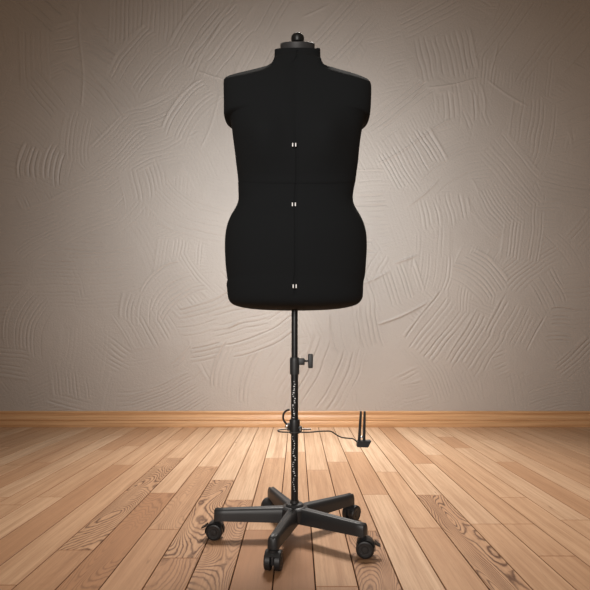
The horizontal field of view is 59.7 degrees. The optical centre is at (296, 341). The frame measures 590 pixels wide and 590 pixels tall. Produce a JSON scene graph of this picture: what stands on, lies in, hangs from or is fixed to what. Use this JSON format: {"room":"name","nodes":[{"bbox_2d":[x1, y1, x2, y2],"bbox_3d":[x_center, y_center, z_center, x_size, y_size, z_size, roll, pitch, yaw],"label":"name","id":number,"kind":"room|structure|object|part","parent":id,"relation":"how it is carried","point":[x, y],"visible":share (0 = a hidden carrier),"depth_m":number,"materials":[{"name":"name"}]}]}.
{"room":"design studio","nodes":[
{"label":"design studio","id":0,"kind":"room"},
{"bbox_2d":[0,0,589,410],"bbox_3d":[0.000,-1.404,3.550,8.800,3.980,0.020,0,0,0],"label":"wall","id":1,"kind":"structure","parent":0,"point":[119,196],"depth_m":3.55,"materials":[{"name":"paint"}]},
{"bbox_2d":[0,411,589,426],"bbox_3d":[0.000,0.531,3.541,8.800,0.110,0.028,0,0,0],"label":"baseboard","id":2,"kind":"structure","parent":1,"relation":"attached to","point":[7,418],"depth_m":3.53,"materials":[{"name":"brown wood"}]},
{"bbox_2d":[0,427,589,589],"bbox_3d":[-0.007,0.589,0.985,8.943,0.007,5.172,0,0,0],"label":"floor","id":3,"kind":"structure","parent":0,"point":[82,508],"depth_m":1.83,"materials":[{"name":"brown wood"}]},
{"bbox_2d":[201,32,380,570],"bbox_3d":[-0.029,-0.169,1.540,0.514,1.505,0.488,0,0,0],"label":"dress form","id":4,"kind":"object","parent":3,"relation":"on","point":[296,237],"visible":1,"depth_m":1.44,"materials":[{"name":"black fabric"}]},
{"bbox_2d":[205,519,223,532],"bbox_3d":[-0.246,0.542,1.533,0.051,0.050,0.041,0,0,6],"label":"hood","id":5,"kind":"object","parent":4,"relation":"attached to","point":[215,525],"depth_m":1.51,"materials":[{"name":"grey plastic"}]},
{"bbox_3d":[-0.140,0.513,1.538,0.214,0.044,0.040,0,0,0],"label":"leg","id":6,"kind":"part","parent":4,"relation":"part of","materials":[{"name":"grey plastic"}]},
{"bbox_2d":[261,497,270,505],"bbox_3d":[-0.092,0.542,1.752,0.051,0.050,0.041,0,0,-40],"label":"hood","id":7,"kind":"object","parent":4,"relation":"attached to","point":[266,501],"depth_m":1.74,"materials":[{"name":"grey plastic"}]},
{"bbox_2d":[264,549,282,565],"bbox_3d":[-0.060,0.542,1.323,0.041,0.050,0.051,0,0,8],"label":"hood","id":8,"kind":"object","parent":4,"relation":"attached to","point":[272,557],"depth_m":1.30,"materials":[{"name":"grey plastic"}]},
{"bbox_3d":[-0.053,0.513,1.665,0.037,0.044,0.213,0,0,-20],"label":"leg","id":9,"kind":"part","parent":4,"relation":"part of","materials":[{"name":"grey plastic"}]},
{"bbox_3d":[-0.038,0.513,1.411,0.037,0.044,0.213,0,0,14],"label":"leg","id":10,"kind":"part","parent":4,"relation":"part of","materials":[{"name":"grey plastic"}]},
{"bbox_3d":[-0.033,0.226,1.528,0.023,0.055,0.006,0,0,-12],"label":"hook handle","id":11,"kind":"part","parent":4,"relation":"part of","materials":[{"name":"black plastic"}]},
{"bbox_3d":[0.002,-0.904,1.538,0.039,0.037,0.039,0,0,0],"label":"neck knob","id":12,"kind":"part","parent":4,"relation":"part of","materials":[{"name":"black plastic"}]},
{"bbox_3d":[0.033,0.057,1.540,0.029,0.043,0.014,0,0,0],"label":"clamp knob","id":13,"kind":"part","parent":4,"relation":"part of","materials":[{"name":"black plastic"}]},
{"bbox_3d":[0.063,0.282,1.540,0.245,0.043,0.033,0,0,0],"label":"wire arm","id":14,"kind":"part","parent":4,"relation":"part of"},
{"bbox_3d":[0.097,0.513,1.622,0.213,0.044,0.037,0,0,-38],"label":"leg","id":15,"kind":"part","parent":4,"relation":"part of","materials":[{"name":"grey plastic"}]},
{"bbox_3d":[0.101,0.513,1.463,0.213,0.044,0.037,0,0,36],"label":"leg","id":16,"kind":"part","parent":4,"relation":"part of","materials":[{"name":"grey plastic"}]},
{"bbox_2d":[343,505,360,515],"bbox_3d":[0.180,0.542,1.688,0.041,0.050,0.051,0,0,40],"label":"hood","id":17,"kind":"object","parent":4,"relation":"attached to","point":[351,510],"depth_m":1.67,"materials":[{"name":"grey plastic"}]},
{"bbox_2d":[357,535,375,550],"bbox_3d":[0.189,0.542,1.405,0.051,0.050,0.041,0,0,8],"label":"hood","id":18,"kind":"object","parent":4,"relation":"attached to","point":[364,542],"depth_m":1.39,"materials":[{"name":"grey plastic"}]}
]}

